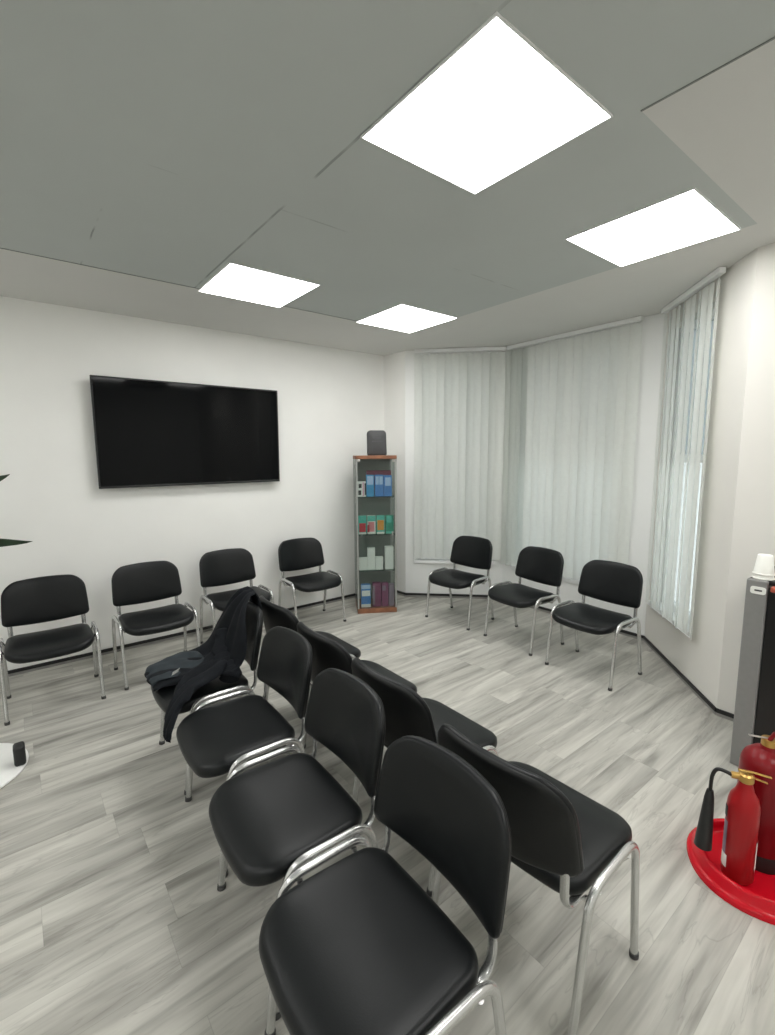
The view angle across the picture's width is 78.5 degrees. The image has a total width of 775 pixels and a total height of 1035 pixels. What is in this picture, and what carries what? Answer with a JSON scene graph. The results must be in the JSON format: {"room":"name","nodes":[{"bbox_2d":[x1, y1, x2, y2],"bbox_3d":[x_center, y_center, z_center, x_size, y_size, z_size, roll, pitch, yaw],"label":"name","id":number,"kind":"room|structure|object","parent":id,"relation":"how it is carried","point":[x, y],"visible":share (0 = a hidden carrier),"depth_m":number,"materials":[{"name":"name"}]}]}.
{"room":"waiting room","nodes":[
{"label":"waiting room","id":0,"kind":"room"},
{"bbox_2d":[0,296,383,670],"bbox_3d":[-2.353,-0.229,3.769,5.785,2.701,0.160,-6,10,-38],"label":"wall","id":1,"kind":"structure","parent":0,"point":[329,399],"depth_m":3.96,"materials":[{"name":"paint"}]},
{"bbox_2d":[8,593,354,676],"bbox_3d":[-2.292,1.095,3.878,5.785,0.046,0.014,-6,10,-38],"label":"baseboard","id":2,"kind":"structure","parent":1,"relation":"attached to","point":[62,661],"depth_m":3.98,"materials":[{"name":"grey plastic"}]},
{"bbox_2d":[89,375,279,488],"bbox_3d":[-1.659,-0.713,4.099,1.512,0.855,0.085,-6,11,-38],"label":"television","id":3,"kind":"object","parent":1,"relation":"attached to","point":[148,433],"visible":1,"depth_m":3.99,"materials":[{"name":"black plastic"}]},
{"bbox_2d":[0,0,774,355],"bbox_3d":[0.094,-1.336,1.320,7.200,0.100,7.000,-6,10,-38],"label":"ceiling","id":4,"kind":"structure","parent":0,"point":[172,141],"depth_m":1.82,"materials":[{"name":"white paint"}]},
{"bbox_2d":[0,248,354,320],"bbox_3d":[-1.882,-1.446,2.642,5.345,0.005,0.006,-6,10,-38],"label":"trim","id":5,"kind":"structure","parent":4,"relation":"attached to","point":[0,248],"depth_m":2.87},
{"bbox_2d":[198,262,319,307],"bbox_3d":[-0.853,-1.514,3.125,0.595,0.006,0.595,-6,10,-38],"label":"recessed light","id":6,"kind":"object","parent":4,"relation":"in","point":[234,280],"visible":1,"depth_m":3.09,"materials":[{"name":"white plastic"}]},
{"bbox_2d":[356,303,457,332],"bbox_3d":[0.153,-1.620,3.887,0.595,0.006,0.595,-6,10,-38],"label":"recessed light","id":7,"kind":"object","parent":4,"relation":"in","point":[402,317],"visible":1,"depth_m":3.85,"materials":[{"name":"white plastic"}]},
{"bbox_2d":[414,346,505,559],"bbox_3d":[0.758,-0.651,5.083,0.941,2.244,0.045,0,8,6],"label":"vertical blind","id":8,"kind":"object","parent":4,"relation":"hanging from","point":[459,398],"visible":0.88,"depth_m":5.08,"materials":[{"name":"fabric"}]},
{"bbox_2d":[360,11,612,194],"bbox_3d":[0.323,-1.322,1.603,0.595,0.006,0.595,-6,10,-38],"label":"recessed light","id":9,"kind":"object","parent":4,"relation":"in","point":[497,104],"visible":1,"depth_m":1.54,"materials":[{"name":"white plastic"}]},
{"bbox_2d":[501,316,643,579],"bbox_3d":[1.655,-0.562,4.493,0.089,2.279,1.335,-6,9,-37],"label":"vertical blind","id":10,"kind":"object","parent":4,"relation":"hanging from","point":[571,405],"visible":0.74,"depth_m":4.40,"materials":[{"name":"fabric"}]},
{"bbox_2d":[565,187,740,266],"bbox_3d":[1.333,-1.432,2.395,0.595,0.006,0.595,-6,10,-38],"label":"recessed light","id":11,"kind":"object","parent":4,"relation":"in","point":[686,218],"visible":1,"depth_m":2.35,"materials":[{"name":"white plastic"}]},
{"bbox_2d":[645,266,725,640],"bbox_3d":[2.069,-0.394,3.386,0.040,2.329,0.849,1,8,9],"label":"vertical blind","id":12,"kind":"object","parent":4,"relation":"hanging from","point":[687,531],"visible":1,"depth_m":3.31,"materials":[{"name":"fabric"}]},
{"bbox_2d":[641,37,774,111],"bbox_3d":[1.758,-1.171,0.365,0.006,0.005,3.015,-6,10,-38],"label":"trim","id":13,"kind":"structure","parent":4,"relation":"attached to","point":[773,38],"depth_m":1.38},
{"bbox_2d":[0,594,774,1034],"bbox_3d":[0.112,1.441,1.685,7.200,0.100,7.000,-6,10,-38],"label":"floor","id":14,"kind":"structure","parent":0,"point":[115,919],"depth_m":1.93,"materials":[{"name":"grey laminate"}]},
{"bbox_2d":[0,741,28,788],"bbox_3d":[-2.160,0.694,2.298,0.570,1.250,0.570,-6,10,-38],"label":"stand","id":15,"kind":"object","parent":14,"relation":"on","point":[14,758],"visible":1,"depth_m":2.44,"materials":[{"name":"white plastic"}]},
{"bbox_2d":[0,474,32,546],"bbox_3d":[-2.660,0.403,2.620,1.134,1.751,0.709,-5,9,-30],"label":"potted plant","id":16,"kind":"object","parent":14,"relation":"on","point":[3,542],"visible":1,"depth_m":2.92,"materials":[{"name":"green plant"}]},
{"bbox_2d":[0,574,105,725],"bbox_3d":[-2.224,0.822,3.129,0.533,0.786,0.542,-6,9,-37],"label":"chair","id":17,"kind":"object","parent":14,"relation":"on","point":[36,600],"visible":1,"depth_m":3.15,"materials":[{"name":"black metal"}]},
{"bbox_2d":[111,561,200,689],"bbox_3d":[-1.744,0.763,3.554,0.533,0.786,0.542,-6,10,-38],"label":"chair","id":18,"kind":"object","parent":14,"relation":"on","point":[143,582],"visible":0.98,"depth_m":3.58,"materials":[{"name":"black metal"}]},
{"bbox_2d":[151,601,262,794],"bbox_3d":[-0.950,0.891,2.543,0.542,0.786,0.533,-6,9,-37],"label":"chair","id":19,"kind":"object","parent":14,"relation":"on","point":[215,688],"visible":0.41,"depth_m":2.42,"materials":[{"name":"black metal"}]},
{"bbox_2d":[144,586,261,742],"bbox_3d":[-0.917,0.681,2.474,0.629,0.522,0.625,-6,10,-38],"label":"jacket","id":20,"kind":"object","parent":19,"relation":"on","point":[222,655],"visible":0.88,"depth_m":2.45,"materials":[{"name":"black fabric"}]},
{"bbox_2d":[199,548,273,643],"bbox_3d":[-1.290,0.696,4.045,0.533,0.786,0.542,-6,10,-38],"label":"chair","id":21,"kind":"object","parent":14,"relation":"on","point":[234,565],"visible":0.82,"depth_m":4.11,"materials":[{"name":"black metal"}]},
{"bbox_2d":[176,626,312,876],"bbox_3d":[-0.617,0.947,2.098,0.542,0.786,0.533,-6,9,-37],"label":"chair","id":22,"kind":"object","parent":14,"relation":"on","point":[213,740],"visible":0.94,"depth_m":2.06,"materials":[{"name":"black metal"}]},
{"bbox_2d":[209,668,385,1020],"bbox_3d":[-0.304,1.005,1.640,0.542,0.786,0.533,-6,9,-36],"label":"chair","id":23,"kind":"object","parent":14,"relation":"on","point":[269,820],"visible":0.95,"depth_m":1.59,"materials":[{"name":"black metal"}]},
{"bbox_2d":[259,595,360,748],"bbox_3d":[-0.473,0.843,2.885,0.542,0.786,0.533,-6,10,-38],"label":"chair","id":24,"kind":"object","parent":14,"relation":"on","point":[274,615],"visible":0.23,"depth_m":2.66,"materials":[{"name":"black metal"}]},
{"bbox_2d":[278,538,345,621],"bbox_3d":[-0.745,0.623,4.574,0.533,0.786,0.542,-6,9,-37],"label":"chair","id":25,"kind":"object","parent":14,"relation":"on","point":[298,553],"visible":0.97,"depth_m":4.60,"materials":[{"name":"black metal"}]},
{"bbox_2d":[297,622,416,803],"bbox_3d":[-0.159,0.900,2.436,0.542,0.786,0.533,-6,10,-38],"label":"chair","id":26,"kind":"object","parent":14,"relation":"on","point":[327,652],"visible":0.28,"depth_m":2.19,"materials":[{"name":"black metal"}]},
{"bbox_2d":[353,455,396,613],"bbox_3d":[-0.130,0.162,4.917,0.410,1.598,0.376,-1,8,-8],"label":"display cabinet","id":27,"kind":"object","parent":14,"relation":"on","point":[374,505],"visible":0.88,"depth_m":5.01,"materials":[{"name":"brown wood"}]},
{"bbox_2d":[358,481,365,496],"bbox_3d":[-0.261,-0.285,4.742,0.085,0.150,0.061,-1,8,-8],"label":"product box","id":28,"kind":"object","parent":27,"relation":"on","point":[361,484],"visible":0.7,"depth_m":4.71,"materials":[{"name":"white cardboard"}]},
{"bbox_2d":[358,515,366,533],"bbox_3d":[-0.255,0.074,4.790,0.082,0.185,0.041,-1,8,-8],"label":"packet","id":29,"kind":"object","parent":27,"relation":"on","point":[362,528],"visible":0.99,"depth_m":4.77,"materials":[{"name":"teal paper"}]},
{"bbox_2d":[359,557,367,569],"bbox_3d":[-0.249,0.471,4.843,0.088,0.125,0.060,-1,8,-8],"label":"product box","id":30,"kind":"object","parent":27,"relation":"on","point":[363,561],"visible":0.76,"depth_m":4.81,"materials":[{"name":"white cardboard"}]},
{"bbox_2d":[361,583,370,606],"bbox_3d":[-0.224,0.802,4.889,0.095,0.235,0.061,-1,8,-8],"label":"product box","id":31,"kind":"object","parent":27,"relation":"on","point":[365,588],"visible":1,"depth_m":4.86,"materials":[{"name":"blue cardboard"}]},
{"bbox_2d":[366,475,373,496],"bbox_3d":[-0.176,-0.320,4.749,0.075,0.215,0.061,-1,8,-8],"label":"product box","id":32,"kind":"object","parent":27,"relation":"on","point":[369,478],"visible":0.99,"depth_m":4.72,"materials":[{"name":"blue cardboard"}]},
{"bbox_2d":[367,547,374,569],"bbox_3d":[-0.167,0.419,4.847,0.075,0.225,0.060,-1,8,-8],"label":"product box","id":33,"kind":"object","parent":27,"relation":"on","point":[370,550],"visible":0.9,"depth_m":4.82,"materials":[{"name":"white cardboard"}]},
{"bbox_2d":[367,515,375,533],"bbox_3d":[-0.164,0.072,4.802,0.082,0.185,0.041,-1,8,-8],"label":"packet","id":34,"kind":"object","parent":27,"relation":"on","point":[371,519],"visible":1,"depth_m":4.78,"materials":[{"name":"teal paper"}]},
{"bbox_2d":[372,581,380,606],"bbox_3d":[-0.113,0.792,4.903,0.085,0.250,0.061,-1,8,-8],"label":"product box","id":35,"kind":"object","parent":27,"relation":"on","point":[376,586],"visible":1,"depth_m":4.88,"materials":[{"name":"purple cardboard"}]},
{"bbox_2d":[358,533,394,535],"bbox_3d":[-0.131,0.154,4.923,0.378,0.008,0.326,-1,8,-8],"label":"shelf","id":36,"kind":"object","parent":27,"relation":"attached to","point":[376,533],"depth_m":4.81,"materials":[{"name":"clear glass"}]},
{"bbox_2d":[358,495,394,497],"bbox_3d":[-0.134,-0.223,4.873,0.378,0.008,0.326,-1,8,-8],"label":"shelf","id":37,"kind":"object","parent":27,"relation":"attached to","point":[393,496],"depth_m":4.83,"materials":[{"name":"clear glass"}]},
{"bbox_2d":[367,430,386,454],"bbox_3d":[-0.111,-0.757,4.812,0.196,0.250,0.107,-1,8,-8],"label":"speaker","id":38,"kind":"object","parent":27,"relation":"on","point":[376,439],"visible":0.92,"depth_m":4.77},
{"bbox_2d":[359,564,394,571],"bbox_3d":[-0.129,0.521,4.971,0.378,0.008,0.326,-1,8,-8],"label":"shelf","id":39,"kind":"object","parent":27,"relation":"attached to","point":[383,569],"depth_m":4.85,"materials":[{"name":"clear glass"}]},
{"bbox_2d":[374,475,382,495],"bbox_3d":[-0.087,-0.322,4.761,0.085,0.215,0.061,-1,8,-8],"label":"product box","id":40,"kind":"object","parent":27,"relation":"on","point":[378,479],"visible":1,"depth_m":4.73,"materials":[{"name":"blue cardboard"}]},
{"bbox_2d":[366,470,390,474],"bbox_3d":[-0.090,-0.355,4.859,0.250,0.255,0.060,-1,8,-8],"label":"product box","id":41,"kind":"object","parent":27,"relation":"on","point":[368,472],"visible":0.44,"depth_m":4.82,"materials":[{"name":"red cardboard"}]},
{"bbox_2d":[375,556,382,569],"bbox_3d":[-0.088,0.464,4.864,0.078,0.130,0.060,-1,8,-8],"label":"product box","id":42,"kind":"object","parent":27,"relation":"on","point":[378,559],"visible":0.93,"depth_m":4.83,"materials":[{"name":"white cardboard"}]},
{"bbox_2d":[376,515,384,533],"bbox_3d":[-0.072,0.070,4.814,0.082,0.185,0.041,-1,8,-8],"label":"packet","id":43,"kind":"object","parent":27,"relation":"on","point":[380,519],"visible":1,"depth_m":4.79,"materials":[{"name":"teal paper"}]},
{"bbox_2d":[381,582,387,605],"bbox_3d":[-0.029,0.792,4.915,0.070,0.245,0.061,-1,8,-8],"label":"product box","id":44,"kind":"object","parent":27,"relation":"on","point":[384,585],"visible":1,"depth_m":4.89,"materials":[{"name":"purple cardboard"}]},
{"bbox_2d":[383,475,391,495],"bbox_3d":[0.000,-0.321,4.773,0.080,0.210,0.061,-1,8,-8],"label":"product box","id":45,"kind":"object","parent":27,"relation":"on","point":[387,479],"visible":1,"depth_m":4.75,"materials":[{"name":"blue cardboard"}]},
{"bbox_2d":[384,546,392,568],"bbox_3d":[0.015,0.410,4.871,0.085,0.235,0.060,-1,8,-8],"label":"product box","id":46,"kind":"object","parent":27,"relation":"on","point":[388,550],"visible":1,"depth_m":4.84,"materials":[{"name":"white cardboard"}]},
{"bbox_2d":[385,515,393,533],"bbox_3d":[0.019,0.068,4.827,0.082,0.185,0.041,-1,8,-8],"label":"packet","id":47,"kind":"object","parent":27,"relation":"on","point":[389,519],"visible":0.95,"depth_m":4.81,"materials":[{"name":"green cardboard"}]},
{"bbox_2d":[388,583,393,605],"bbox_3d":[0.040,0.798,4.926,0.055,0.230,0.060,-1,8,-8],"label":"product box","id":48,"kind":"object","parent":27,"relation":"on","point":[390,585],"visible":1,"depth_m":4.90,"materials":[{"name":"cardboard"}]},
{"bbox_2d":[259,735,511,1034],"bbox_3d":[-0.010,1.062,1.190,0.542,0.786,0.533,-6,9,-37],"label":"chair","id":49,"kind":"object","parent":14,"relation":"on","point":[357,946],"visible":1,"depth_m":1.15,"materials":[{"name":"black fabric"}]},
{"bbox_2d":[351,657,498,896],"bbox_3d":[0.151,0.954,2.008,0.542,0.786,0.533,-6,10,-38],"label":"chair","id":50,"kind":"object","parent":14,"relation":"on","point":[407,712],"visible":0.42,"depth_m":1.77,"materials":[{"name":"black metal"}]},
{"bbox_2d":[425,536,493,630],"bbox_3d":[0.712,0.606,4.633,0.542,0.786,0.533,-8,10,-44],"label":"chair","id":51,"kind":"object","parent":14,"relation":"on","point":[469,551],"visible":1,"depth_m":4.65,"materials":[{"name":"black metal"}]},
{"bbox_2d":[483,546,563,655],"bbox_3d":[1.179,0.676,4.071,0.542,0.786,0.533,-5,9,-33],"label":"chair","id":52,"kind":"object","parent":14,"relation":"on","point":[541,565],"visible":1,"depth_m":4.06,"materials":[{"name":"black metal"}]},
{"bbox_2d":[432,724,639,1034],"bbox_3d":[0.465,1.015,1.528,0.542,0.786,0.533,-7,10,-40],"label":"chair","id":53,"kind":"object","parent":14,"relation":"on","point":[573,844],"visible":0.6,"depth_m":1.28,"materials":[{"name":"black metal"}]},
{"bbox_2d":[545,560,642,690],"bbox_3d":[1.535,0.749,3.502,0.542,0.786,0.533,-6,9,-35],"label":"chair","id":54,"kind":"object","parent":14,"relation":"on","point":[617,583],"visible":1,"depth_m":3.49,"materials":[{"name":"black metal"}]},
{"bbox_2d":[686,818,774,924],"bbox_3d":[1.423,1.332,1.811,0.470,0.066,0.450,3,8,21],"label":"stand","id":55,"kind":"object","parent":14,"relation":"on","point":[756,899],"visible":0.58,"depth_m":1.74,"materials":[{"name":"red plastic"}]},
{"bbox_2d":[694,767,771,885],"bbox_3d":[1.278,1.124,1.764,0.214,0.431,0.101,5,9,35],"label":"fire extinguisher","id":56,"kind":"object","parent":55,"relation":"on","point":[742,809],"visible":0.98,"depth_m":1.72,"materials":[{"name":"red metal"}]},
{"bbox_2d":[737,732,774,874],"bbox_3d":[1.448,1.058,1.823,0.170,0.543,0.170,-6,10,-38],"label":"fire extinguisher","id":57,"kind":"object","parent":55,"relation":"on","point":[756,757],"visible":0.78,"depth_m":1.77,"materials":[{"name":"red metal"}]},
{"bbox_2d":[730,566,774,765],"bbox_3d":[2.051,0.788,2.391,0.460,0.985,0.360,-6,10,-38],"label":"water dispenser","id":58,"kind":"object","parent":14,"relation":"on","point":[754,713],"visible":0.78,"depth_m":2.34,"materials":[{"name":"grey plastic"}]},
{"bbox_2d":[752,574,774,580],"bbox_3d":[1.850,0.252,2.328,0.090,0.097,0.090,-6,10,-38],"label":"paper cup","id":59,"kind":"object","parent":58,"relation":"on","point":[767,578],"visible":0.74,"depth_m":2.30,"materials":[{"name":"white paper"}]},
{"bbox_2d":[752,554,774,575],"bbox_3d":[1.850,0.230,2.325,0.090,0.097,0.090,-6,10,-38],"label":"paper cup","id":60,"kind":"object","parent":59,"relation":"on","point":[764,565],"visible":1,"depth_m":2.30,"materials":[{"name":"white paper"}]},
{"bbox_2d":[384,351,405,592],"bbox_3d":[0.141,-0.461,5.408,0.160,2.701,0.351,-7,10,-41],"label":"wall","id":61,"kind":"structure","parent":0,"point":[394,364],"depth_m":5.29,"materials":[{"name":"paint"}]},
{"bbox_2d":[397,590,405,596],"bbox_3d":[0.088,0.863,5.526,0.014,0.046,0.351,-7,10,-41],"label":"baseboard","id":62,"kind":"structure","parent":61,"relation":"attached to","point":[401,593],"depth_m":5.44,"materials":[{"name":"grey plastic"}]},
{"bbox_2d":[405,348,507,594],"bbox_3d":[0.739,-0.444,5.244,1.071,2.701,0.160,0,8,6],"label":"wall","id":63,"kind":"structure","parent":0,"point":[417,574],"depth_m":5.26,"materials":[{"name":"white paint"}]},
{"bbox_2d":[406,593,487,598],"bbox_3d":[0.738,0.883,5.335,1.071,0.046,0.015,0,8,6],"label":"baseboard","id":64,"kind":"structure","parent":63,"relation":"attached to","point":[433,595],"depth_m":5.34,"materials":[{"name":"grey plastic"}]},
{"bbox_2d":[414,558,494,564],"bbox_3d":[0.739,-0.562,5.191,0.881,2.150,0.155,0,8,6],"label":"window","id":65,"kind":"structure","parent":63,"relation":"in","point":[418,560],"depth_m":5.28,"materials":[{"name":"white plastic"}]},
{"bbox_2d":[502,313,665,634],"bbox_3d":[1.794,-0.360,4.554,0.160,2.701,1.530,-6,9,-37],"label":"wall","id":66,"kind":"structure","parent":0,"point":[653,325],"depth_m":3.98,"materials":[{"name":"white paint"}]},
{"bbox_2d":[510,565,579,583],"bbox_3d":[1.721,-0.474,4.585,0.140,2.180,1.150,-6,9,-37],"label":"window","id":67,"kind":"structure","parent":66,"relation":"in","point":[570,580],"depth_m":4.59,"materials":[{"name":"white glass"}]},
{"bbox_2d":[529,606,643,640],"bbox_3d":[1.737,0.963,4.677,0.016,0.046,1.530,-6,9,-37],"label":"baseboard","id":68,"kind":"structure","parent":66,"relation":"attached to","point":[547,610],"depth_m":4.21,"materials":[{"name":"grey plastic"}]},
{"bbox_2d":[644,248,757,707],"bbox_3d":[2.186,-0.199,3.311,0.160,2.701,1.189,1,8,9],"label":"wall","id":69,"kind":"structure","parent":0,"point":[698,659],"depth_m":2.94,"materials":[{"name":"paint"}]},
{"bbox_2d":[643,636,715,714],"bbox_3d":[2.113,1.116,3.497,0.015,0.046,1.189,1,8,9],"label":"baseboard","id":70,"kind":"structure","parent":69,"relation":"attached to","point":[663,658],"depth_m":3.35,"materials":[{"name":"grey plastic"}]},
{"bbox_2d":[648,308,714,635],"bbox_3d":[2.181,-0.319,3.460,0.140,2.200,0.729,1,8,9],"label":"window","id":71,"kind":"structure","parent":69,"relation":"in","point":[713,310],"depth_m":3.54,"materials":[{"name":"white glass"}]},
{"bbox_2d":[717,243,774,713],"bbox_3d":[3.037,0.022,1.587,0.160,2.701,3.095,-6,10,-38],"label":"wall","id":72,"kind":"structure","parent":0,"point":[753,534],"depth_m":2.65,"materials":[{"name":"paint"}]},
{"bbox_2d":[716,708,733,720],"bbox_3d":[2.981,1.345,1.709,0.014,0.046,3.095,-6,10,-38],"label":"baseboard","id":73,"kind":"structure","parent":72,"relation":"attached to","point":[721,713],"depth_m":2.87,"materials":[{"name":"grey plastic"}]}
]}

